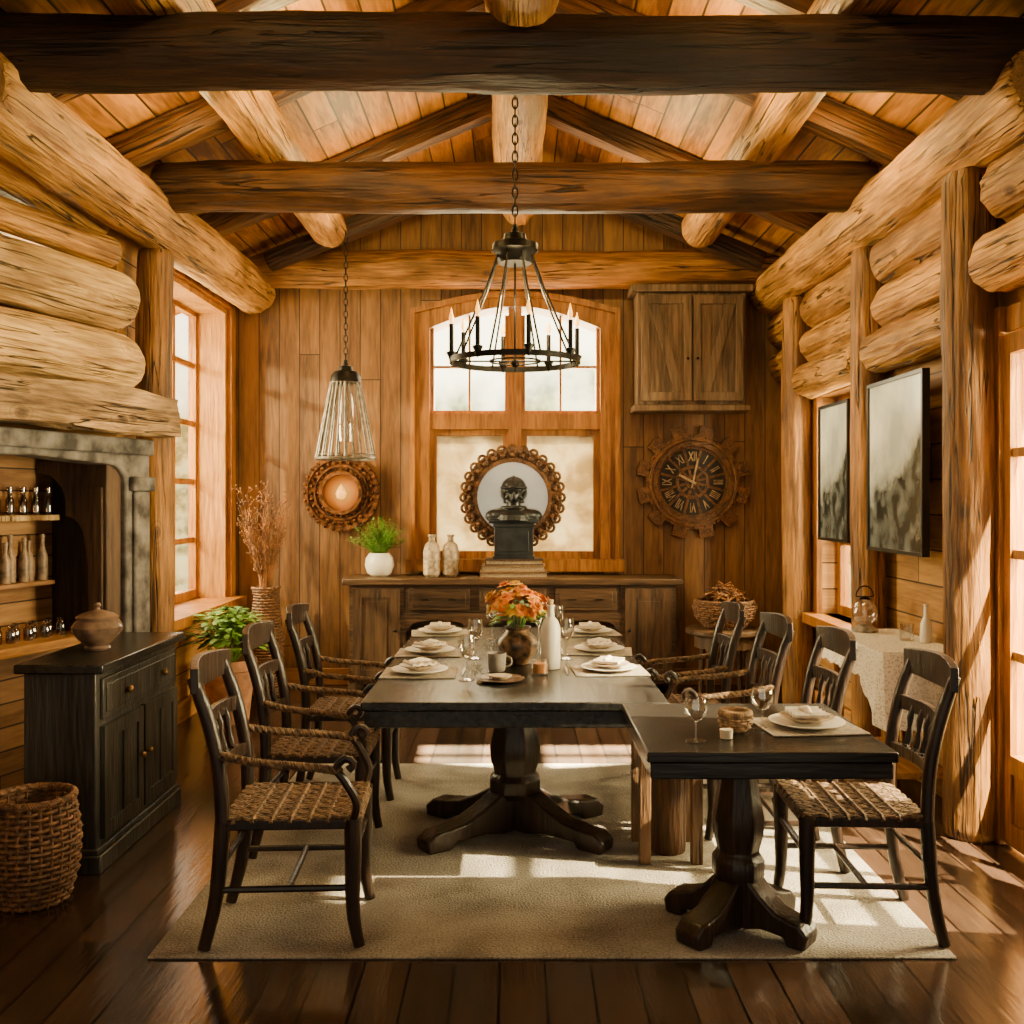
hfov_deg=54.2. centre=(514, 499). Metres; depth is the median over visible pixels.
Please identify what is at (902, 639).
glass tumbler
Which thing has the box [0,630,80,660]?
shelf
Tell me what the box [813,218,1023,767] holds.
wall
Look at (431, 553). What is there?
ceramic bottle
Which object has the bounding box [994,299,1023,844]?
trim
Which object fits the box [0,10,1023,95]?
ceiling beam
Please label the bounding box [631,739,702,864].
stool
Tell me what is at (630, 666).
dinner plate
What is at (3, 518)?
shelf
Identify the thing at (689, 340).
upper cabinet
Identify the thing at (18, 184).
log
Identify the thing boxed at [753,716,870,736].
placemat
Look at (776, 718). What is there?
dinner plate
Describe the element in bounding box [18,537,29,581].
bottle
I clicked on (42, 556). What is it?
bottle
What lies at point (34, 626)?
spice jar
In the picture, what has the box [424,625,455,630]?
salad plate
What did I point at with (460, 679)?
wine glass
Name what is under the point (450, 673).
placemat
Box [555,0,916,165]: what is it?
rafter
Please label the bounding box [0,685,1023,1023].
floor
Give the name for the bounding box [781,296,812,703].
wooden post
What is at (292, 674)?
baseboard
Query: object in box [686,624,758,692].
end table
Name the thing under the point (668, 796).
stump
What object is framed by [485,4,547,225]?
ridge beam
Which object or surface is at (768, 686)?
wine glass
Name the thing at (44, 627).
spice jar
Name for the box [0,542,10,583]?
bottle
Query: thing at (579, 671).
placemat
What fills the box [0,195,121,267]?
log
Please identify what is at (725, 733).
tealight
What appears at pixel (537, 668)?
jar candle
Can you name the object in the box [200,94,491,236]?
rafter
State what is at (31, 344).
log
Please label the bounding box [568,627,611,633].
dinner plate
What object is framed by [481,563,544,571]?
book
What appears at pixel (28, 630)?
spice jar
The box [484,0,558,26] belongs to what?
ridge beam
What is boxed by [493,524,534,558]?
plinth
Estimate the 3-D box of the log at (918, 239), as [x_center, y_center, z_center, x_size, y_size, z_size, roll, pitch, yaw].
[2.230,-1.406,5.340,0.317,0.323,1.160,0,0,0]
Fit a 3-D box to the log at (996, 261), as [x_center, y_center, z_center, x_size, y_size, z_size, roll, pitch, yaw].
[2.142,-1.049,3.630,0.298,0.291,1.660,0,0,0]
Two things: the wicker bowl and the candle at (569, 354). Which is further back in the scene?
the candle at (569, 354)
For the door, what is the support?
in the wall at (912, 582)
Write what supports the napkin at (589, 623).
on the salad plate at (576, 626)
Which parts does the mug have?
handle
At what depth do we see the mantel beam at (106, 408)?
4.95 m
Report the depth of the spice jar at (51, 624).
5.38 m
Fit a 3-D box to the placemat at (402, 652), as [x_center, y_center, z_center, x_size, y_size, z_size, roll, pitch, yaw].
[-0.445,0.798,5.230,0.340,0.004,0.280,0,0,0]
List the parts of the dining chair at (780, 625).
armrest, armrest, backrest, leg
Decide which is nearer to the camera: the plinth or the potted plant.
the potted plant
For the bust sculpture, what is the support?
on the plinth
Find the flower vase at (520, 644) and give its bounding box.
[497,625,537,664]
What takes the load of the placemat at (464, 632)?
on the dining table at (514, 800)
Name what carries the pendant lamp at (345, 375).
hanging from the log at (256, 120)
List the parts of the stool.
leg, leg, leg, leg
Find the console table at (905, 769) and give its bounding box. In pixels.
[831,662,942,788]
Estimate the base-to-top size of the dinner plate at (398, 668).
0.020 m
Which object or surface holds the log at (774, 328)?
attached to the wall at (912, 582)
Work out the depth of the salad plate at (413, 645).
5.18 m
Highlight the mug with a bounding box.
[487,651,512,671]
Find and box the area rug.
[147,764,956,958]
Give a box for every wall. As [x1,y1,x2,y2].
[0,228,234,702]
[235,213,782,667]
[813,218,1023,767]
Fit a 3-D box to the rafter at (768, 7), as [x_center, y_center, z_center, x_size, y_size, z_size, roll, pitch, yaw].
[1.175,-2.282,4.499,2.206,1.084,0.158,0,0,0]
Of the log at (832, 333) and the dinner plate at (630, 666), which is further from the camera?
the log at (832, 333)
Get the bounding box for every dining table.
[361,627,668,854]
[622,704,898,950]
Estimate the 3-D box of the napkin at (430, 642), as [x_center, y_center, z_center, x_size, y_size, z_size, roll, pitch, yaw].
[-0.445,0.743,5.230,0.120,0.036,0.120,0,0,44]
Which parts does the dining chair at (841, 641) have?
leg, leg, backrest, leg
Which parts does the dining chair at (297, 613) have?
leg, backrest, leg, seat frame, seat, armrest, armrest, leg, leg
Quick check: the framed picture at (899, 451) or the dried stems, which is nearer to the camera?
the framed picture at (899, 451)
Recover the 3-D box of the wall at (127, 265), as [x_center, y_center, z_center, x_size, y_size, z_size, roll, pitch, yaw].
[-2.775,-0.090,4.100,0.850,3.280,8.600,0,0,0]
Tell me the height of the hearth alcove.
1.890 m
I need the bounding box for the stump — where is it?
[651,779,686,855]
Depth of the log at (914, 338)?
5.28 m
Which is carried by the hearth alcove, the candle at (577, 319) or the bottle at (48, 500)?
the bottle at (48, 500)
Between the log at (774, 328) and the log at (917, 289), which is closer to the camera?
the log at (917, 289)
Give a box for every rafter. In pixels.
[50,0,298,103]
[106,0,485,167]
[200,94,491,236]
[546,95,825,235]
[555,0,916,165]
[733,0,964,100]
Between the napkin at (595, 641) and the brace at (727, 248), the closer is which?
the napkin at (595, 641)
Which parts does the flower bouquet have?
flower, flower, flower, flower, flower, flower, flower, flower, flower, flower, flower, flower, flower, flower, flower, flower, flower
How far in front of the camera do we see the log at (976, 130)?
5.08 m
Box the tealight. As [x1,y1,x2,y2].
[720,728,732,738]
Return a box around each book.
[480,569,547,578]
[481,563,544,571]
[485,557,542,565]
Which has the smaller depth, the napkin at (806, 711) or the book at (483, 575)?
the napkin at (806, 711)
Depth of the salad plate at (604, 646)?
5.23 m
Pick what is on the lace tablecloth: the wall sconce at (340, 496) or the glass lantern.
the glass lantern
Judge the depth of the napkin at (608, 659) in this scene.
4.64 m
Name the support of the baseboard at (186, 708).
attached to the wall at (127, 265)
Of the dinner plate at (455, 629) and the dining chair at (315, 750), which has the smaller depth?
the dining chair at (315, 750)
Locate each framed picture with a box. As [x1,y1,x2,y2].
[818,398,849,543]
[867,368,931,556]
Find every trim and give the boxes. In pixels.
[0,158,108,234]
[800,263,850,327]
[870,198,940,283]
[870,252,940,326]
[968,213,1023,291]
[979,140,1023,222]
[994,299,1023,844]
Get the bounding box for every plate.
[391,664,447,674]
[399,662,439,670]
[405,646,454,653]
[412,644,447,650]
[418,627,461,633]
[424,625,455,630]
[476,674,524,683]
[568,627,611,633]
[574,625,605,630]
[574,644,623,652]
[581,642,616,648]
[581,662,636,672]
[589,660,628,667]
[768,713,845,729]
[779,711,834,723]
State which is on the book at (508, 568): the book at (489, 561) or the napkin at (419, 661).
the book at (489, 561)
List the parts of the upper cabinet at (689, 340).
door, door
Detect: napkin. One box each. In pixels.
[403,657,436,666]
[414,639,445,646]
[429,621,449,626]
[579,621,600,626]
[587,637,611,645]
[593,655,624,663]
[785,705,828,717]
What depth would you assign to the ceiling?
6.16 m
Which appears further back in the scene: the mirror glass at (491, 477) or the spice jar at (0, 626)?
the mirror glass at (491, 477)
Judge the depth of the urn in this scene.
4.48 m
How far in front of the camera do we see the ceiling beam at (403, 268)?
8.06 m
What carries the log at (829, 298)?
attached to the wall at (912, 582)
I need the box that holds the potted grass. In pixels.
[345,517,407,576]
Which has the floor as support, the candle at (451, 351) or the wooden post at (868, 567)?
the wooden post at (868, 567)
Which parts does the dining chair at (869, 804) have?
leg, leg, seat, seat frame, leg, backrest, leg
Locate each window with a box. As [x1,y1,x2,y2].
[172,268,246,631]
[406,291,623,571]
[802,384,850,628]
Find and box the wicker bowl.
[717,706,753,732]
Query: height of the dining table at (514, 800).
0.738 m
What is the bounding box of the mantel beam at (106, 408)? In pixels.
[0,371,180,437]
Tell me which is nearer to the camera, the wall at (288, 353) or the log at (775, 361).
the log at (775, 361)
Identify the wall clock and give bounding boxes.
[636,425,749,537]
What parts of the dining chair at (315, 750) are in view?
leg, backrest, leg, armrest, seat frame, seat, armrest, leg, leg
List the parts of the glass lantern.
handle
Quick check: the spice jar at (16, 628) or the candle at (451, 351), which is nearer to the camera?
the candle at (451, 351)
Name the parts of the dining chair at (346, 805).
leg, backrest, leg, armrest, seat frame, seat, armrest, leg, leg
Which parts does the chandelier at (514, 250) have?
ring frame, chain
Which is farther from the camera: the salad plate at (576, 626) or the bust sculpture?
the bust sculpture
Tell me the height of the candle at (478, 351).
0.285 m
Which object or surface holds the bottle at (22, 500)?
on the hearth alcove
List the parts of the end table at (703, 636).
leg, leg, leg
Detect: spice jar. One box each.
[0,626,1,644]
[5,624,15,643]
[11,623,19,641]
[23,622,33,640]
[28,620,36,638]
[40,619,49,637]
[45,617,53,635]
[56,616,65,634]
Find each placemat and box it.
[379,667,457,678]
[394,648,463,656]
[411,629,468,636]
[560,629,622,636]
[566,646,631,655]
[570,665,650,676]
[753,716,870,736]
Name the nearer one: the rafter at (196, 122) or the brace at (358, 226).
the rafter at (196, 122)
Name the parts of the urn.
lid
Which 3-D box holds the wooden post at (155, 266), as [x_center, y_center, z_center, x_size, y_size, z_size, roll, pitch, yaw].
[-2.184,0.020,6.064,0.223,3.060,0.221,0,0,24]
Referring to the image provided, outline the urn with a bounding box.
[71,602,123,650]
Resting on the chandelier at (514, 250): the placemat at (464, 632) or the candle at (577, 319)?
the candle at (577, 319)
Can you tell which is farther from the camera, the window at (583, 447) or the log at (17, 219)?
the window at (583, 447)
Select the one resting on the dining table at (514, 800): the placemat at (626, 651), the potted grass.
the placemat at (626, 651)
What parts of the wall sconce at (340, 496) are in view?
glass plate, bulb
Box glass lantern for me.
[851,585,877,632]
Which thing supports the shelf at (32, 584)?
attached to the hearth alcove
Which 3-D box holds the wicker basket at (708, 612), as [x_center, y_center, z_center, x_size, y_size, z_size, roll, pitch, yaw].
[1.619,0.873,7.722,0.501,0.220,0.502,0,0,37]
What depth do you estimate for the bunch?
7.93 m
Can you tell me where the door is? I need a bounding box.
[1004,328,1023,854]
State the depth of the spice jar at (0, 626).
5.04 m
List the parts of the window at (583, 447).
textured pane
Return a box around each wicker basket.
[0,782,82,912]
[692,596,757,629]
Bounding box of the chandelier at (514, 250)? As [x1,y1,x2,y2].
[446,95,581,372]
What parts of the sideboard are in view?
door, drawer, drawer, drawer, door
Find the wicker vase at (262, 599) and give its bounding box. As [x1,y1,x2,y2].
[249,585,284,696]
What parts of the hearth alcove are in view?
panel, panel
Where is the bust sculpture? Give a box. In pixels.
[485,475,541,523]
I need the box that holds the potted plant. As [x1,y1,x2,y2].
[184,606,277,724]
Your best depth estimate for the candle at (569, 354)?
4.93 m
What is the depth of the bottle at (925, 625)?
5.26 m
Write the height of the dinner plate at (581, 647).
0.020 m
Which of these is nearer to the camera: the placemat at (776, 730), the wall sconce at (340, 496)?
the placemat at (776, 730)
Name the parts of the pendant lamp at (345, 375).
lamp shade, chain, bulb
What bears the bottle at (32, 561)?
on the hearth alcove
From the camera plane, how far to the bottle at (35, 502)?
5.35 m
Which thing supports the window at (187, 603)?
in the wall at (127, 265)
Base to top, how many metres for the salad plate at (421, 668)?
0.021 m
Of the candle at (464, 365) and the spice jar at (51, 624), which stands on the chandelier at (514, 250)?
the candle at (464, 365)
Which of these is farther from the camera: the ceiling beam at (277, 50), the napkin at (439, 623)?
the napkin at (439, 623)
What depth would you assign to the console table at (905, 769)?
5.07 m
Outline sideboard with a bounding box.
[342,574,682,693]
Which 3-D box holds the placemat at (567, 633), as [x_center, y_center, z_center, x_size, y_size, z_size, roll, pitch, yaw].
[0.450,0.798,6.000,0.340,0.004,0.280,0,0,-6]
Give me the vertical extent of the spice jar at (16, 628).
0.097 m
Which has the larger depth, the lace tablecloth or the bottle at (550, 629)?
the lace tablecloth
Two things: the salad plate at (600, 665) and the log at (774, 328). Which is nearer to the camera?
the salad plate at (600, 665)
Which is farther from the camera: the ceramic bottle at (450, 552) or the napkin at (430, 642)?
the ceramic bottle at (450, 552)
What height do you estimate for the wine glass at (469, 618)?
0.200 m
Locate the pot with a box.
[365,553,393,576]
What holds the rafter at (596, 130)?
attached to the ceiling
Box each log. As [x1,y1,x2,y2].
[0,52,275,313]
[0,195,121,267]
[0,234,139,330]
[0,306,145,387]
[127,0,346,247]
[682,0,900,247]
[750,49,1023,315]
[767,310,782,348]
[768,350,781,380]
[792,342,850,398]
[799,308,849,361]
[859,303,940,372]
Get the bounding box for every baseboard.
[177,687,205,724]
[285,668,766,684]
[781,680,942,796]
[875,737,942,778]
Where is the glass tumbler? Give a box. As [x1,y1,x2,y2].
[899,623,913,640]
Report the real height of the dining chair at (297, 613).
0.982 m
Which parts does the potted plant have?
pot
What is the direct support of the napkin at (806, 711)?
on the salad plate at (784, 714)
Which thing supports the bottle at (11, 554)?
on the hearth alcove
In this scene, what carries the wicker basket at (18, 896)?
on the floor
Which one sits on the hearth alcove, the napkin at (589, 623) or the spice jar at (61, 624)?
the spice jar at (61, 624)
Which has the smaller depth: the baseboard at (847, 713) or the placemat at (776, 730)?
the placemat at (776, 730)
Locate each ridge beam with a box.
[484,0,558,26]
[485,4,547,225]
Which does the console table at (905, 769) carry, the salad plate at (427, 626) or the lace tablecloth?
the lace tablecloth
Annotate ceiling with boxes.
[0,0,1023,315]
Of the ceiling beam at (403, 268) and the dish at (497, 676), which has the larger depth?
the ceiling beam at (403, 268)
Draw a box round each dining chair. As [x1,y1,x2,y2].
[187,648,374,951]
[240,621,382,858]
[285,603,401,800]
[630,601,745,772]
[663,612,794,802]
[704,626,857,873]
[773,648,960,947]
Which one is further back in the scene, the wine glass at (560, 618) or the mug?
the wine glass at (560, 618)
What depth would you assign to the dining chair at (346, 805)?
3.49 m
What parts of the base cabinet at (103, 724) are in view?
door, knob, drawer, knob, knob, door, knob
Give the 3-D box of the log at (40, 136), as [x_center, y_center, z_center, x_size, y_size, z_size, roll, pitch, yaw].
[-2.170,-1.693,6.152,0.387,0.419,4.399,0,0,0]
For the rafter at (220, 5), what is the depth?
4.46 m
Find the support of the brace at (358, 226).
attached to the ceiling
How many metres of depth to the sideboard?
7.88 m
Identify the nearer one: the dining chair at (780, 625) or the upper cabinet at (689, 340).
the dining chair at (780, 625)
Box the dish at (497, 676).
[489,673,511,679]
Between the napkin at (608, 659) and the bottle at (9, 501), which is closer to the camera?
the napkin at (608, 659)
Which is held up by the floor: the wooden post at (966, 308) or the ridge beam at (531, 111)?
the wooden post at (966, 308)
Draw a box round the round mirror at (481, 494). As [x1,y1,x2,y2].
[459,444,565,546]
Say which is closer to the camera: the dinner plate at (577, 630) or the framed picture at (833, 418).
the dinner plate at (577, 630)
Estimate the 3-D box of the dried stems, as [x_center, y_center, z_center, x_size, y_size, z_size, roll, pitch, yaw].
[1.613,0.717,7.722,0.371,0.182,0.377,0,0,0]
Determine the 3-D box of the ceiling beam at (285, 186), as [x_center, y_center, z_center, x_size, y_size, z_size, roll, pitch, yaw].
[0.000,-1.838,5.871,4.200,0.306,0.307,0,0,0]
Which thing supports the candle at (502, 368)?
on the chandelier at (514, 250)
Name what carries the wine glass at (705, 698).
on the dining table at (738, 895)
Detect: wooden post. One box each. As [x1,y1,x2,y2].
[135,248,174,631]
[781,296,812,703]
[850,246,886,736]
[939,166,1000,843]
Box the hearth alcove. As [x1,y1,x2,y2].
[0,426,154,803]
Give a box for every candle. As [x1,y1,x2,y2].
[446,308,455,362]
[461,316,467,369]
[472,299,482,357]
[498,323,507,372]
[523,297,533,355]
[531,658,548,674]
[544,320,552,371]
[565,303,575,359]
[574,314,581,364]
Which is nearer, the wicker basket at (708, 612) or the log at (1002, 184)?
the log at (1002, 184)
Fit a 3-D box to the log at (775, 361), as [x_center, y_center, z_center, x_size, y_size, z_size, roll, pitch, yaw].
[2.240,-1.112,8.000,0.276,0.278,0.760,0,0,0]
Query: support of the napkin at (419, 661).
on the salad plate at (421, 668)
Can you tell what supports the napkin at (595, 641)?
on the salad plate at (604, 646)
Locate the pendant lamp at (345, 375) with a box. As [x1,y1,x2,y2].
[314,230,376,460]
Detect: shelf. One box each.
[0,515,58,521]
[0,579,54,589]
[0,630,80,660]
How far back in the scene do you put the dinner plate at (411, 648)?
5.21 m
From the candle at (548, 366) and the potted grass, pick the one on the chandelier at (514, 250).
the candle at (548, 366)
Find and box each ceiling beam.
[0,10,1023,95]
[150,160,878,213]
[248,248,779,289]
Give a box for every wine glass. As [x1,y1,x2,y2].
[458,635,475,680]
[468,618,482,658]
[559,618,573,658]
[684,698,707,740]
[750,686,773,726]
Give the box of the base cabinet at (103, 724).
[13,632,184,873]
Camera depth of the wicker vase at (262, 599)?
7.87 m
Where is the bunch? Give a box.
[232,480,293,619]
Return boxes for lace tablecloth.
[821,629,942,731]
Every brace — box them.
[263,214,416,270]
[616,213,766,271]
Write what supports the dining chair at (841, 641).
on the area rug
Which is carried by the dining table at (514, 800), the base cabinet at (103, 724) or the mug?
the mug
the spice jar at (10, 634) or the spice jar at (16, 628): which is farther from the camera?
the spice jar at (16, 628)
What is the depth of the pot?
8.03 m
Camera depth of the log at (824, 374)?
6.63 m
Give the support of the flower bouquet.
in the flower vase at (520, 644)
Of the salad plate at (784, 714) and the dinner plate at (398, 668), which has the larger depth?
the dinner plate at (398, 668)
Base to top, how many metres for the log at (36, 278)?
0.352 m
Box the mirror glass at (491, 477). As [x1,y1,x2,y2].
[477,462,547,526]
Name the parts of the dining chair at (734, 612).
armrest, armrest, seat, backrest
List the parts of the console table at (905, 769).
leg, leg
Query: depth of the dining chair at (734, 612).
5.48 m
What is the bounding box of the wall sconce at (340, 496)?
[302,454,379,531]
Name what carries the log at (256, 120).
attached to the ceiling
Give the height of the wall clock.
0.941 m
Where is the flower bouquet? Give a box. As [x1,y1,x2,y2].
[485,580,550,627]
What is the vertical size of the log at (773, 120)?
0.308 m
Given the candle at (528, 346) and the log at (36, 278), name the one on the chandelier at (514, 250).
the candle at (528, 346)
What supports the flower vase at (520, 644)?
on the dining table at (514, 800)
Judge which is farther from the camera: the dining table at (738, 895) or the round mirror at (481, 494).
the round mirror at (481, 494)
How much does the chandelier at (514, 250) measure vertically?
1.521 m
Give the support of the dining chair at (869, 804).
on the area rug
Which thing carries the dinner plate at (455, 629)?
on the placemat at (464, 632)
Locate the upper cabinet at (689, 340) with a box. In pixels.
[627,284,753,413]
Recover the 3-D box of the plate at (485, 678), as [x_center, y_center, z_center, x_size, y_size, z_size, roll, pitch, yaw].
[-0.065,0.792,4.420,0.215,0.015,0.215,0,0,0]
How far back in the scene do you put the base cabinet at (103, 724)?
4.27 m
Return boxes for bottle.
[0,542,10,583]
[7,535,15,582]
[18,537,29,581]
[26,541,34,580]
[36,534,47,579]
[423,534,440,576]
[442,534,458,576]
[541,600,559,669]
[920,604,932,642]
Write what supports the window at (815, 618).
in the wall at (912, 582)
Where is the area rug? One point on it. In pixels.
(514, 894)
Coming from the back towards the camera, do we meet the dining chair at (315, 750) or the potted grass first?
the potted grass

